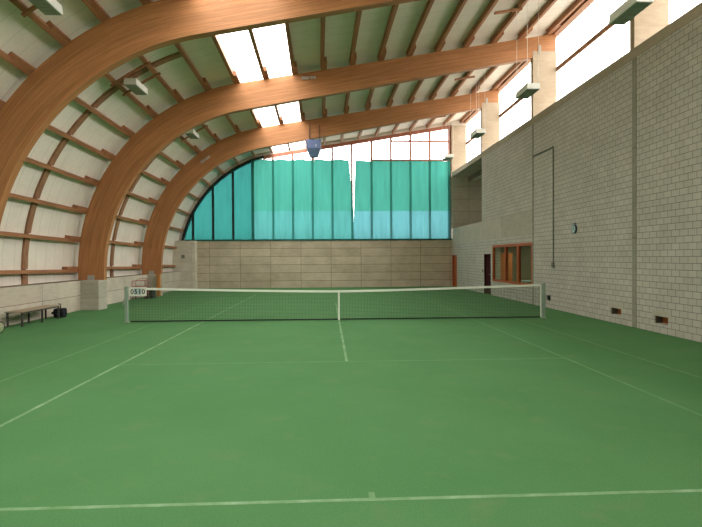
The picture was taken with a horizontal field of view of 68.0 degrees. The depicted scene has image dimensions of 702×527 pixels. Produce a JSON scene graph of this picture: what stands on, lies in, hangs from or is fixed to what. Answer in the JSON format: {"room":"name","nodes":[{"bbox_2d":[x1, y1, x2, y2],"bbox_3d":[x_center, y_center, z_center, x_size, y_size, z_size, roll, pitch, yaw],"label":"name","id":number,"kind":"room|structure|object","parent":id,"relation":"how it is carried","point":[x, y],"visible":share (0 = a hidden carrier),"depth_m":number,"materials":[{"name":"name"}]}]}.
{"room":"sports hall","nodes":[
{"label":"sports hall","id":0,"kind":"room"},
{"bbox_2d":[0,271,180,326],"bbox_3d":[-10.210,1.274,12.745,0.750,1.120,40.200,0,1,-3],"label":"wall","id":1,"kind":"structure","parent":0,"point":[67,294],"depth_m":17.79,"materials":[{"name":"concrete"}]},
{"bbox_2d":[21,52,181,284],"bbox_3d":[-8.006,-3.076,16.803,5.085,7.464,0.260,0,1,-3],"label":"strap","id":2,"kind":"object","parent":1,"relation":"on","point":[29,222],"visible":0.88,"depth_m":16.71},
{"bbox_2d":[110,137,178,276],"bbox_3d":[-8.314,-3.148,23.576,5.085,7.464,0.260,0,1,-3],"label":"strap","id":3,"kind":"object","parent":1,"relation":"on","point":[132,187],"visible":0.55,"depth_m":23.45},
{"bbox_2d":[0,0,419,224],"bbox_3d":[-0.853,-4.188,13.628,18.705,9.670,0.290,0,1,-3],"label":"arch","id":4,"kind":"object","parent":1,"relation":"on","point":[126,36],"visible":1,"depth_m":13.29,"materials":[{"name":"brown wood"}]},
{"bbox_2d":[0,49,31,75],"bbox_3d":[-7.992,-4.870,10.037,0.216,0.303,6.324,0,1,-3],"label":"timber purlin","id":5,"kind":"object","parent":4,"relation":"attached to","point":[3,55],"visible":0.8,"depth_m":12.41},
{"bbox_2d":[9,0,65,45],"bbox_3d":[-7.123,-5.626,10.069,0.206,0.293,6.324,0,1,-4],"label":"timber purlin","id":6,"kind":"object","parent":4,"relation":"attached to","point":[19,4],"visible":0.8,"depth_m":11.97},
{"bbox_2d":[0,270,77,273],"bbox_3d":[-10.398,0.267,16.159,0.186,0.245,7.660,0,1,-3],"label":"timber purlin","id":7,"kind":"object","parent":4,"relation":"attached to","point":[1,271],"visible":0.89,"depth_m":17.01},
{"bbox_2d":[0,231,79,242],"bbox_3d":[-10.310,-0.881,16.151,0.222,0.270,7.660,0,1,-3],"label":"timber purlin","id":8,"kind":"object","parent":4,"relation":"attached to","point":[2,233],"visible":0.89,"depth_m":16.97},
{"bbox_2d":[81,0,104,22],"bbox_3d":[-6.148,-6.237,10.107,0.191,0.276,6.324,0,1,-4],"label":"timber purlin","id":9,"kind":"object","parent":4,"relation":"attached to","point":[87,3],"visible":0.8,"depth_m":12.64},
{"bbox_2d":[21,0,62,17],"bbox_3d":[-6.607,-5.828,11.006,1.242,0.792,1.050,0,1,-3],"label":"lamp","id":10,"kind":"object","parent":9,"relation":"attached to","point":[47,7],"visible":1,"depth_m":11.27,"materials":[{"name":"white metal"}]},
{"bbox_3d":[6.109,-8.715,10.638,0.271,0.223,6.320,0,1,-3],"label":"timber purlin","id":11,"kind":"object","parent":4,"relation":"on","visible":0},
{"bbox_2d":[609,0,653,24],"bbox_3d":[5.582,-6.973,11.098,1.139,3.299,1.048,0,1,-3],"label":"hanging lamp","id":12,"kind":"object","parent":11,"relation":"hanging from","point":[629,9],"visible":1,"depth_m":11.10,"materials":[{"name":"white metal"}]},
{"bbox_2d":[172,241,196,288],"bbox_3d":[-10.699,0.088,33.232,1.650,3.050,0.800,0,1,-3],"label":"wall","id":13,"kind":"structure","parent":0,"point":[187,265],"depth_m":32.85,"materials":[{"name":"concrete"}]},
{"bbox_2d":[0,0,575,285],"bbox_3d":[-0.922,-4.302,13.659,19.172,10.099,41.300,0,1,-3],"label":"ceiling","id":14,"kind":"structure","parent":0,"point":[20,35],"depth_m":18.47,"materials":[{"name":"paint"}]},
{"bbox_2d":[217,28,302,149],"bbox_3d":[-3.040,-7.420,13.479,2.426,0.633,41.200,0,1,-3],"label":"trim","id":15,"kind":"structure","parent":14,"relation":"attached to","point":[289,28],"depth_m":18.88,"materials":[{"name":"brown"}]},
{"bbox_2d":[454,76,474,81],"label":"hanging lamp","id":16,"kind":"object","parent":14,"relation":"hanging from","point":[470,77],"depth_m":24.41,"materials":[{"name":"white metal"}]},
{"bbox_2d":[463,0,595,122],"bbox_3d":[8.485,-9.169,14.035,0.359,0.290,41.300,0,1,-3],"label":"trim","id":17,"kind":"structure","parent":14,"relation":"attached to","point":[583,6],"depth_m":20.51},
{"bbox_2d":[197,177,451,287],"bbox_3d":[-0.267,-2.185,34.108,19.300,7.450,0.550,0,1,-3],"label":"wall","id":18,"kind":"structure","parent":0,"point":[310,263],"depth_m":33.78,"materials":[{"name":"concrete"}]},
{"bbox_2d":[179,122,450,240],"bbox_3d":[-1.784,-4.521,34.069,19.105,9.901,0.120,0,1,-3],"label":"trim","id":19,"kind":"structure","parent":18,"relation":"attached to","point":[448,123],"depth_m":33.89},
{"bbox_2d":[181,125,450,240],"bbox_3d":[-2.153,-5.277,33.995,17.629,7.609,0.340,0,1,-3],"label":"window","id":20,"kind":"structure","parent":18,"relation":"in","point":[448,127],"depth_m":34.04,"materials":[{"name":"grey"}]},
{"bbox_2d":[185,219,191,239],"bbox_3d":[-10.472,-2.299,33.636,0.530,1.671,0.006,0,1,-3],"label":"panel","id":21,"kind":"object","parent":20,"relation":"attached to","point":[188,236],"visible":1,"depth_m":33.64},
{"bbox_2d":[194,189,211,239],"bbox_3d":[-9.552,-3.198,33.672,1.245,3.458,0.016,0,1,-3],"label":"panel","id":22,"kind":"object","parent":20,"relation":"attached to","point":[202,215],"visible":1,"depth_m":33.68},
{"bbox_2d":[214,173,231,238],"bbox_3d":[-8.271,-3.724,33.720,1.245,4.494,0.014,0,1,-3],"label":"panel","id":23,"kind":"object","parent":20,"relation":"attached to","point":[222,189],"visible":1,"depth_m":33.73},
{"bbox_2d":[234,163,251,238],"bbox_3d":[-6.989,-4.053,33.776,1.245,5.133,0.017,0,1,-3],"label":"panel","id":24,"kind":"object","parent":20,"relation":"attached to","point":[242,221],"visible":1,"depth_m":33.77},
{"bbox_2d":[251,159,352,159],"bbox_3d":[0.068,-6.760,33.890,13.010,0.022,0.022,0,1,-3],"label":"wire","id":25,"kind":"object","parent":20,"relation":"attached to","point":[251,159],"visible":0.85,"depth_m":33.74,"materials":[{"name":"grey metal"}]},
{"bbox_2d":[251,159,353,238],"bbox_3d":[-3.121,-4.064,33.736,6.630,5.330,0.088,0,1,-3],"label":"curtain","id":26,"kind":"object","parent":25,"relation":"hanging from","point":[291,199],"visible":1,"depth_m":33.73,"materials":[{"name":"teal fabric"}]},
{"bbox_2d":[354,160,450,238],"bbox_3d":[3.350,-4.081,34.026,6.375,5.280,0.096,0,1,-3],"label":"curtain","id":27,"kind":"object","parent":25,"relation":"hanging from","point":[393,199],"visible":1,"depth_m":34.03,"materials":[{"name":"teal fabric"}]},
{"bbox_2d":[184,238,451,240],"bbox_3d":[-2.031,-1.541,33.795,17.340,0.090,0.170,0,1,-3],"label":"sill","id":28,"kind":"structure","parent":18,"relation":"attached to","point":[442,238],"depth_m":33.63,"materials":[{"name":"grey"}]},
{"bbox_2d":[0,286,701,526],"bbox_3d":[0.482,1.857,13.788,20.900,0.202,41.300,0,1,-3],"label":"floor","id":29,"kind":"structure","parent":0,"point":[559,419],"depth_m":6.19,"materials":[{"name":"green carpet"}]},
{"bbox_2d":[4,305,60,326],"bbox_3d":[-9.591,1.574,15.779,0.480,0.445,2.160,0,1,-3],"label":"bench","id":30,"kind":"object","parent":29,"relation":"on","point":[44,307],"visible":1,"depth_m":15.66,"materials":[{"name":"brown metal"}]},
{"bbox_2d":[51,303,66,317],"bbox_3d":[-9.617,1.548,17.179,0.376,0.466,0.298,0,1,-3],"label":"sports bag","id":31,"kind":"object","parent":29,"relation":"on","point":[62,311],"visible":0.82,"depth_m":17.06,"materials":[{"name":"black fabric"}]},
{"bbox_2d":[80,280,106,309],"bbox_3d":[-9.824,1.193,19.909,0.667,1.120,0.760,0,1,-3],"label":"concrete plinth","id":32,"kind":"object","parent":29,"relation":"on","point":[93,292],"visible":0.89,"depth_m":19.54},
{"bbox_2d":[122,286,128,322],"bbox_3d":[-6.792,1.238,15.688,0.202,1.085,0.150,0,1,-3],"label":"net post","id":33,"kind":"object","parent":29,"relation":"on","point":[125,301],"visible":1,"depth_m":15.65,"materials":[{"name":"metal"}]},
{"bbox_2d":[129,287,146,295],"bbox_3d":[-6.418,0.841,15.680,0.520,0.275,0.042,0,1,-3],"label":"scoreboard","id":34,"kind":"object","parent":33,"relation":"attached to","point":[133,291],"visible":1,"depth_m":15.66,"materials":[{"name":"white paint"}]},
{"bbox_2d":[130,284,540,321],"bbox_3d":[-0.372,1.211,15.980,12.722,1.056,0.037,0,1,-3],"label":"net","id":35,"kind":"object","parent":33,"relation":"attached to","point":[339,310],"visible":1,"depth_m":15.97,"materials":[{"name":"grey"}]},
{"bbox_2d":[132,278,148,299],"bbox_3d":[-10.022,1.206,24.787,0.630,0.991,0.580,0,1,-3],"label":"chair","id":36,"kind":"object","parent":29,"relation":"on","point":[139,278],"visible":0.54,"depth_m":24.98,"materials":[{"name":"red"}]},
{"bbox_2d":[147,274,162,295],"bbox_3d":[-10.144,1.118,26.942,0.667,1.120,0.400,0,1,-3],"label":"concrete plinth","id":37,"kind":"object","parent":29,"relation":"on","point":[151,277],"visible":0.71,"depth_m":26.74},
{"bbox_2d":[156,274,160,295],"bbox_3d":[-9.837,1.115,26.635,0.180,1.130,0.200,0,1,-3],"label":"timber post","id":38,"kind":"object","parent":29,"relation":"on","point":[158,276],"visible":1,"depth_m":26.54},
{"bbox_2d":[78,34,555,279],"bbox_3d":[-1.164,-4.261,20.460,18.705,9.670,0.290,0,1,-3],"label":"arch","id":39,"kind":"object","parent":29,"relation":"on","point":[144,145],"visible":0.97,"depth_m":20.20,"materials":[{"name":"brown wood"}]},
{"bbox_2d":[9,193,86,213],"bbox_3d":[-10.045,-2.002,16.151,0.213,0.289,7.661,0,1,-3],"label":"timber purlin","id":40,"kind":"object","parent":39,"relation":"attached to","point":[16,196],"visible":0.89,"depth_m":17.00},
{"bbox_2d":[0,99,113,160],"bbox_3d":[-9.014,-4.055,16.176,0.220,0.306,7.662,0,1,-3],"label":"timber purlin","id":41,"kind":"object","parent":39,"relation":"attached to","point":[51,128],"visible":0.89,"depth_m":16.95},
{"bbox_2d":[25,157,97,185],"bbox_3d":[-9.610,-3.069,16.160,0.219,0.301,7.662,0,1,-3],"label":"timber purlin","id":42,"kind":"object","parent":39,"relation":"attached to","point":[29,160],"visible":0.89,"depth_m":17.03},
{"bbox_2d":[8,51,132,137],"bbox_3d":[-8.273,-4.936,16.201,0.216,0.303,7.663,0,1,-3],"label":"timber purlin","id":43,"kind":"object","parent":39,"relation":"attached to","point":[11,54],"visible":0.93,"depth_m":16.06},
{"bbox_2d":[46,20,155,117],"bbox_3d":[-7.404,-5.691,16.232,0.206,0.293,7.663,0,1,-3],"label":"timber purlin","id":44,"kind":"object","parent":39,"relation":"attached to","point":[56,30],"visible":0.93,"depth_m":15.99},
{"bbox_2d":[62,267,141,269],"bbox_3d":[-10.710,0.194,23.002,0.186,0.245,7.680,0,1,-3],"label":"timber purlin","id":45,"kind":"object","parent":39,"relation":"attached to","point":[63,268],"visible":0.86,"depth_m":23.19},
{"bbox_2d":[65,235,142,246],"bbox_3d":[-10.622,-0.954,22.993,0.222,0.270,7.680,0,1,-3],"label":"timber purlin","id":46,"kind":"object","parent":39,"relation":"attached to","point":[66,236],"visible":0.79,"depth_m":23.40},
{"bbox_2d":[101,149,167,184],"bbox_3d":[-9.326,-4.128,23.019,0.220,0.306,7.682,0,1,-3],"label":"timber purlin","id":47,"kind":"object","parent":39,"relation":"attached to","point":[104,151],"visible":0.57,"depth_m":23.58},
{"bbox_2d":[90,0,180,102],"bbox_3d":[-6.428,-6.303,16.270,0.191,0.276,7.664,0,1,-3],"label":"timber purlin","id":48,"kind":"object","parent":39,"relation":"attached to","point":[95,4],"visible":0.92,"depth_m":16.17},
{"bbox_2d":[110,61,160,95],"bbox_3d":[-6.864,-5.888,16.650,1.242,0.792,1.050,0,1,-3],"label":"lamp","id":49,"kind":"object","parent":48,"relation":"attached to","point":[134,85],"visible":1,"depth_m":16.30,"materials":[{"name":"white metal"}]},
{"bbox_2d":[146,105,198,153],"bbox_3d":[-7.715,-5.764,23.075,0.206,0.293,7.683,0,1,-3],"label":"timber purlin","id":50,"kind":"object","parent":39,"relation":"attached to","point":[149,108],"visible":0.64,"depth_m":23.70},
{"bbox_2d":[145,0,207,90],"bbox_3d":[-5.370,-6.755,16.313,0.172,0.252,7.664,0,1,-3],"label":"timber purlin","id":51,"kind":"object","parent":39,"relation":"on","point":[178,46],"visible":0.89,"depth_m":17.35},
{"bbox_2d":[211,36,236,83],"bbox_3d":[-4.254,-7.037,16.361,0.149,0.222,7.663,0,1,-4],"label":"timber purlin","id":52,"kind":"object","parent":39,"relation":"attached to","point":[215,38],"visible":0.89,"depth_m":17.59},
{"bbox_2d":[248,29,265,78],"bbox_3d":[-3.134,-7.231,16.410,0.149,0.222,7.663,0,1,-4],"label":"timber purlin","id":53,"kind":"object","parent":39,"relation":"attached to","point":[251,33],"visible":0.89,"depth_m":17.64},
{"bbox_2d":[285,23,294,74],"bbox_3d":[-2.014,-7.425,16.459,0.149,0.222,7.663,0,1,-4],"label":"timber purlin","id":54,"kind":"object","parent":39,"relation":"attached to","point":[286,24],"visible":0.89,"depth_m":17.67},
{"bbox_2d":[302,75,315,79],"bbox_3d":[-1.648,-7.250,20.256,0.550,0.180,0.070,0,1,-3],"label":"spotlight","id":55,"kind":"object","parent":39,"relation":"attached to","point":[304,77],"visible":1,"depth_m":20.23,"materials":[{"name":"beige"}]},
{"bbox_2d":[320,17,324,69],"bbox_3d":[-0.893,-7.618,16.508,0.149,0.222,7.663,0,1,-4],"label":"timber purlin","id":56,"kind":"object","parent":39,"relation":"attached to","point":[322,19],"visible":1,"depth_m":17.74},
{"bbox_2d":[349,11,361,65],"bbox_3d":[0.227,-7.812,16.557,0.149,0.222,7.663,0,1,-4],"label":"timber purlin","id":57,"kind":"object","parent":39,"relation":"attached to","point":[358,13],"visible":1,"depth_m":17.75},
{"bbox_2d":[377,4,398,60],"bbox_3d":[1.347,-8.006,16.606,0.149,0.222,7.663,0,1,-4],"label":"timber purlin","id":58,"kind":"object","parent":39,"relation":"attached to","point":[394,8],"visible":1,"depth_m":17.77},
{"bbox_2d":[406,0,434,56],"bbox_3d":[2.468,-8.199,16.655,0.149,0.222,7.663,0,1,-4],"label":"timber purlin","id":59,"kind":"object","parent":39,"relation":"attached to","point":[429,3],"visible":1,"depth_m":17.90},
{"bbox_2d":[434,0,466,51],"bbox_3d":[3.588,-8.393,16.704,0.149,0.222,7.663,0,1,-4],"label":"timber purlin","id":60,"kind":"object","parent":39,"relation":"attached to","point":[461,4],"visible":1,"depth_m":18.18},
{"bbox_2d":[462,0,498,47],"bbox_3d":[4.708,-8.587,16.753,0.149,0.222,7.663,0,1,-4],"label":"timber purlin","id":61,"kind":"object","parent":39,"relation":"attached to","point":[492,3],"visible":1,"depth_m":18.42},
{"bbox_2d":[490,0,528,43],"bbox_3d":[5.829,-8.780,16.802,0.149,0.222,7.663,0,1,-4],"label":"timber purlin","id":62,"kind":"object","parent":39,"relation":"attached to","point":[512,15],"visible":1,"depth_m":18.86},
{"bbox_2d":[494,0,539,98],"bbox_3d":[5.487,-7.166,17.249,1.169,3.111,1.048,0,1,-3],"label":"hanging lamp","id":63,"kind":"object","parent":62,"relation":"hanging from","point":[528,89],"visible":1,"depth_m":17.10,"materials":[{"name":"white metal"}]},
{"bbox_2d":[518,0,556,38],"bbox_3d":[6.949,-8.974,16.850,0.149,0.222,7.663,0,1,-4],"label":"timber purlin","id":64,"kind":"object","parent":39,"relation":"attached to","point":[550,3],"visible":1,"depth_m":18.98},
{"bbox_2d":[546,0,584,34],"bbox_3d":[8.069,-9.167,16.899,0.149,0.222,7.663,0,1,-4],"label":"timber purlin","id":65,"kind":"object","parent":39,"relation":"on","point":[576,3],"visible":1,"depth_m":19.28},
{"bbox_2d":[142,90,498,273],"bbox_3d":[-1.476,-4.333,27.313,18.705,9.670,0.290,0,1,-3],"label":"arch","id":66,"kind":"object","parent":29,"relation":"on","point":[193,171],"visible":0.98,"depth_m":27.06,"materials":[{"name":"brown wood"}]},
{"bbox_2d":[72,204,147,224],"bbox_3d":[-10.357,-2.075,22.994,0.213,0.289,7.681,0,1,-3],"label":"timber purlin","id":67,"kind":"object","parent":66,"relation":"on","point":[73,206],"visible":0.71,"depth_m":23.46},
{"bbox_2d":[84,175,155,204],"bbox_3d":[-9.921,-3.142,23.002,0.219,0.301,7.682,0,1,-3],"label":"timber purlin","id":68,"kind":"object","parent":66,"relation":"on","point":[85,177],"visible":0.64,"depth_m":23.43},
{"bbox_2d":[122,125,181,167],"bbox_3d":[-8.584,-5.009,23.043,0.216,0.303,7.683,0,1,-3],"label":"timber purlin","id":69,"kind":"object","parent":66,"relation":"on","point":[124,127],"visible":0.57,"depth_m":23.69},
{"bbox_2d":[132,264,174,266],"bbox_3d":[-11.001,0.126,29.410,0.186,0.245,6.790,0,1,-3],"label":"timber purlin","id":70,"kind":"object","parent":66,"relation":"attached to","point":[133,265],"visible":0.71,"depth_m":26.74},
{"bbox_2d":[134,241,176,248],"bbox_3d":[-10.914,-1.023,29.401,0.222,0.270,6.790,0,1,-3],"label":"timber purlin","id":71,"kind":"object","parent":66,"relation":"attached to","point":[135,242],"visible":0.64,"depth_m":30.51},
{"bbox_2d":[139,219,183,231],"bbox_3d":[-10.665,-2.147,29.756,0.213,0.289,7.501,0,1,-3],"label":"timber purlin","id":72,"kind":"object","parent":66,"relation":"attached to","point":[142,220],"visible":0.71,"depth_m":30.84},
{"bbox_2d":[148,197,189,214],"bbox_3d":[-10.229,-3.214,29.765,0.219,0.301,7.502,0,1,-3],"label":"timber purlin","id":73,"kind":"object","parent":66,"relation":"attached to","point":[149,198],"visible":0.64,"depth_m":30.74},
{"bbox_2d":[161,178,199,199],"bbox_3d":[-9.633,-4.199,29.781,0.220,0.306,7.502,0,1,-3],"label":"timber purlin","id":74,"kind":"object","parent":66,"relation":"attached to","point":[162,179],"visible":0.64,"depth_m":30.96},
{"bbox_2d":[176,160,210,185],"bbox_3d":[-8.892,-5.081,29.806,0.216,0.303,7.503,0,1,-3],"label":"timber purlin","id":75,"kind":"object","parent":66,"relation":"attached to","point":[177,161],"visible":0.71,"depth_m":31.16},
{"bbox_2d":[173,89,217,141],"bbox_3d":[-6.740,-6.376,23.112,0.191,0.276,7.684,0,1,-3],"label":"timber purlin","id":76,"kind":"object","parent":66,"relation":"on","point":[176,92],"visible":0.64,"depth_m":23.69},
{"bbox_2d":[181,125,207,141],"bbox_3d":[-7.174,-5.960,23.442,1.242,0.792,1.050,0,1,-3],"label":"lamp","id":77,"kind":"object","parent":76,"relation":"attached to","point":[192,134],"visible":0.8,"depth_m":23.50,"materials":[{"name":"white metal"}]},
{"bbox_2d":[202,77,237,132],"bbox_3d":[-5.681,-6.828,23.156,0.172,0.252,7.684,0,1,-3],"label":"timber purlin","id":78,"kind":"object","parent":66,"relation":"on","point":[205,81],"visible":0.57,"depth_m":23.89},
{"bbox_2d":[233,71,259,127],"bbox_3d":[-4.566,-7.110,23.203,0.149,0.222,7.683,0,1,-4],"label":"timber purlin","id":79,"kind":"object","parent":66,"relation":"attached to","point":[235,74],"visible":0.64,"depth_m":24.03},
{"bbox_2d":[263,66,280,123],"bbox_3d":[-3.445,-7.304,23.253,0.149,0.222,7.683,0,1,-4],"label":"timber purlin","id":80,"kind":"object","parent":66,"relation":"on","point":[264,67],"visible":0.57,"depth_m":23.96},
{"bbox_2d":[294,61,302,120],"bbox_3d":[-2.325,-7.498,23.301,0.149,0.222,7.683,0,1,-4],"label":"timber purlin","id":81,"kind":"object","parent":66,"relation":"attached to","point":[295,62],"visible":0.64,"depth_m":24.19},
{"bbox_2d":[307,125,320,158],"bbox_3d":[-1.915,-6.236,26.839,0.720,1.970,0.620,0,1,-3],"label":"heater","id":82,"kind":"object","parent":66,"relation":"hanging from","point":[313,145],"visible":1,"depth_m":26.56,"materials":[{"name":"blue metal"}]},
{"bbox_2d":[322,57,326,116],"bbox_3d":[-1.205,-7.691,23.350,0.149,0.222,7.683,0,1,-4],"label":"timber purlin","id":83,"kind":"object","parent":66,"relation":"on","point":[325,58],"visible":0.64,"depth_m":24.43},
{"bbox_2d":[343,52,356,113],"bbox_3d":[-0.084,-7.885,23.399,0.149,0.222,7.683,0,1,-4],"label":"timber purlin","id":84,"kind":"object","parent":66,"relation":"on","point":[355,55],"visible":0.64,"depth_m":24.62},
{"bbox_2d":[365,47,386,110],"bbox_3d":[1.036,-8.079,23.448,0.149,0.222,7.683,0,1,-4],"label":"timber purlin","id":85,"kind":"object","parent":66,"relation":"on","point":[371,92],"visible":0.57,"depth_m":24.80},
{"bbox_2d":[386,43,415,106],"bbox_3d":[2.156,-8.272,23.497,0.149,0.222,7.683,0,1,-4],"label":"timber purlin","id":86,"kind":"object","parent":66,"relation":"on","point":[395,87],"visible":0.5,"depth_m":24.93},
{"bbox_2d":[392,96,414,133],"bbox_3d":[2.969,-8.538,30.309,0.149,0.222,7.503,0,1,-4],"label":"timber purlin","id":87,"kind":"object","parent":66,"relation":"attached to","point":[413,99],"visible":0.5,"depth_m":32.42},
{"bbox_2d":[409,93,436,130],"bbox_3d":[4.089,-8.732,30.358,0.149,0.222,7.503,0,1,-4],"label":"timber purlin","id":88,"kind":"object","parent":66,"relation":"on","point":[411,127],"visible":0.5,"depth_m":32.43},
{"bbox_2d":[407,40,445,103],"bbox_3d":[3.277,-8.466,23.546,0.149,0.222,7.683,0,1,-4],"label":"timber purlin","id":89,"kind":"object","parent":66,"relation":"on","point":[419,82],"visible":0.5,"depth_m":24.96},
{"bbox_2d":[426,91,458,128],"bbox_3d":[5.209,-8.925,30.407,0.149,0.222,7.503,0,1,-4],"label":"timber purlin","id":90,"kind":"object","parent":66,"relation":"on","point":[431,121],"visible":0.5,"depth_m":32.70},
{"bbox_2d":[430,115,453,160],"bbox_3d":[5.394,-7.574,30.905,1.189,2.771,1.048,0,1,-3],"label":"hanging lamp","id":91,"kind":"object","parent":90,"relation":"hanging from","point":[447,157],"visible":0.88,"depth_m":30.82,"materials":[{"name":"white metal"}]},
{"bbox_2d":[429,36,474,99],"bbox_3d":[4.397,-8.659,23.595,0.149,0.222,7.683,0,1,-4],"label":"timber purlin","id":92,"kind":"object","parent":66,"relation":"on","point":[442,80],"visible":0.5,"depth_m":25.02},
{"bbox_2d":[443,87,479,125],"bbox_3d":[6.330,-9.119,30.456,0.149,0.222,7.503,0,1,-4],"label":"timber purlin","id":93,"kind":"object","parent":66,"relation":"on","point":[449,118],"visible":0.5,"depth_m":32.52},
{"bbox_2d":[450,32,503,96],"bbox_3d":[5.517,-8.853,23.644,0.149,0.222,7.683,0,1,-4],"label":"timber purlin","id":94,"kind":"object","parent":66,"relation":"on","point":[460,83],"visible":0.5,"depth_m":25.23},
{"bbox_2d":[460,83,501,122],"bbox_3d":[7.450,-9.312,30.505,0.149,0.222,7.503,0,1,-4],"label":"timber purlin","id":95,"kind":"object","parent":66,"relation":"on","point":[468,113],"visible":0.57,"depth_m":32.47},
{"bbox_2d":[471,27,532,93],"bbox_3d":[6.638,-9.047,23.693,0.149,0.222,7.683,0,1,-4],"label":"timber purlin","id":96,"kind":"object","parent":66,"relation":"on","point":[491,70],"visible":0.57,"depth_m":25.15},
{"bbox_2d":[492,23,561,89],"bbox_3d":[7.758,-9.240,23.742,0.149,0.222,7.683,0,1,-4],"label":"timber purlin","id":97,"kind":"object","parent":66,"relation":"on","point":[515,66],"visible":0.57,"depth_m":25.14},
{"bbox_2d":[500,253,511,280],"bbox_3d":[7.772,0.524,26.660,0.650,2.100,1.020,0,1,-3],"label":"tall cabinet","id":98,"kind":"object","parent":29,"relation":"on","point":[502,255],"visible":0.31,"depth_m":26.14,"materials":[{"name":"orange"}]},
{"bbox_2d":[540,283,547,317],"bbox_3d":[6.047,1.155,16.271,0.202,1.085,0.150,0,1,-3],"label":"net post","id":99,"kind":"object","parent":29,"relation":"on","point":[544,297],"visible":1,"depth_m":16.23,"materials":[{"name":"metal"}]},
{"bbox_2d":[452,169,481,227],"bbox_3d":[8.183,-4.001,30.945,2.680,3.850,7.000,0,1,-3],"label":"wall","id":100,"kind":"structure","parent":0,"point":[466,191],"depth_m":34.34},
{"bbox_2d":[500,246,530,283],"bbox_3d":[8.991,0.195,24.019,2.950,2.800,7.200,0,1,-3],"label":"wall","id":101,"kind":"structure","parent":0,"point":[525,250],"depth_m":27.42,"materials":[{"name":"beige paint"}]},
{"bbox_2d":[452,15,701,342],"bbox_3d":[7.764,-1.877,13.930,0.390,7.180,41.000,0,1,-3],"label":"wall","id":102,"kind":"structure","parent":0,"point":[590,134],"depth_m":14.77,"materials":[{"name":"brick"}]},
{"bbox_2d":[452,255,456,286],"bbox_3d":[6.878,0.478,33.596,0.405,2.050,1.120,0,1,-3],"label":"door","id":103,"kind":"structure","parent":102,"relation":"in","point":[454,257],"depth_m":33.85,"materials":[{"name":"orange wood"}]},
{"bbox_2d":[451,120,467,126],"bbox_3d":[7.134,-9.316,34.444,1.090,0.486,0.300,0,1,-3],"label":"trim","id":104,"kind":"structure","parent":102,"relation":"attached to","point":[458,121],"depth_m":34.29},
{"bbox_2d":[484,254,490,293],"bbox_3d":[7.191,0.541,26.718,0.405,2.070,1.050,0,1,-3],"label":"door","id":105,"kind":"structure","parent":102,"relation":"in","point":[487,257],"depth_m":26.88,"materials":[{"name":"red paint"}]},
{"bbox_2d":[451,210,531,243],"bbox_3d":[7.142,-1.733,27.588,0.394,1.000,13.660,0,1,-3],"label":"trim","id":106,"kind":"structure","parent":102,"relation":"attached to","point":[517,224],"depth_m":25.23,"materials":[{"name":"grey concrete"}]},
{"bbox_2d":[492,242,531,284],"bbox_3d":[7.193,0.008,23.354,0.120,1.770,5.000,0,1,-3],"label":"window","id":107,"kind":"structure","parent":102,"relation":"in","point":[518,245],"depth_m":23.27,"materials":[{"name":"brown wood"}]},
{"bbox_2d":[500,67,556,116],"bbox_3d":[8.091,-7.606,24.165,0.127,3.509,6.860,0,1,-3],"label":"window","id":108,"kind":"structure","parent":102,"relation":"in","point":[517,101],"depth_m":25.82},
{"bbox_2d":[532,124,533,304],"bbox_3d":[7.252,-1.949,20.753,0.012,7.180,0.120,0,1,-3],"label":"trim","id":109,"kind":"structure","parent":102,"relation":"attached to","point":[532,124],"depth_m":20.73,"materials":[{"name":"metal"}]},
{"bbox_2d":[532,146,554,266],"bbox_3d":[7.264,-2.072,19.732,0.080,4.408,1.920,0,1,-3],"label":"cable conduit","id":110,"kind":"object","parent":102,"relation":"attached to","point":[552,147],"visible":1,"depth_m":18.83,"materials":[{"name":"grey"}]},
{"bbox_2d":[451,2,701,176],"bbox_3d":[8.136,-5.605,13.907,1.200,0.270,41.000,0,1,-3],"label":"trim","id":111,"kind":"structure","parent":102,"relation":"attached to","point":[474,165],"depth_m":15.97,"materials":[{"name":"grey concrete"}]},
{"bbox_2d":[451,125,465,172],"bbox_3d":[7.082,-7.513,34.405,0.960,3.110,0.512,0,1,-3],"label":"concrete column","id":112,"kind":"structure","parent":111,"relation":"on","point":[458,132],"depth_m":34.15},
{"bbox_2d":[481,103,499,151],"bbox_3d":[7.391,-7.201,27.665,0.960,2.630,0.212,0,1,-3],"label":"concrete column","id":113,"kind":"structure","parent":111,"relation":"on","point":[490,112],"depth_m":27.56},
{"bbox_2d":[470,101,485,137],"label":"hanging lamp","id":114,"kind":"object","parent":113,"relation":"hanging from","point":[477,133],"depth_m":23.57,"materials":[{"name":"white metal"}]},
{"bbox_2d":[531,51,555,117],"bbox_3d":[7.703,-7.128,20.813,0.960,2.630,0.212,0,1,-3],"label":"concrete column","id":115,"kind":"structure","parent":111,"relation":"on","point":[545,96],"depth_m":20.71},
{"bbox_2d":[630,0,668,50],"bbox_3d":[8.014,-7.055,13.980,0.960,2.630,0.212,0,1,-3],"label":"concrete column","id":116,"kind":"structure","parent":111,"relation":"on","point":[655,17],"depth_m":13.88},
{"bbox_2d":[557,24,613,70],"bbox_3d":[8.403,-7.533,17.322,0.127,3.509,6.840,0,1,-3],"label":"beam","id":117,"kind":"structure","parent":102,"relation":"in","point":[607,27],"depth_m":18.43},
{"bbox_2d":[608,302,622,313],"bbox_3d":[7.695,1.293,14.841,0.306,0.340,0.760,0,1,-3],"label":"air vent","id":118,"kind":"object","parent":102,"relation":"in","point":[616,307],"visible":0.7,"depth_m":15.00,"materials":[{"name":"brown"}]},
{"bbox_2d":[632,57,636,327],"bbox_3d":[7.565,-1.876,13.896,0.012,7.180,0.190,0,1,-3],"label":"trim","id":119,"kind":"structure","parent":102,"relation":"attached to","point":[634,61],"depth_m":13.88,"materials":[{"name":"metal"}]},
{"bbox_2d":[652,309,670,323],"bbox_3d":[7.787,1.325,12.819,0.306,0.340,0.750,0,1,-3],"label":"air vent","id":120,"kind":"object","parent":102,"relation":"in","point":[661,316],"visible":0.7,"depth_m":12.95,"materials":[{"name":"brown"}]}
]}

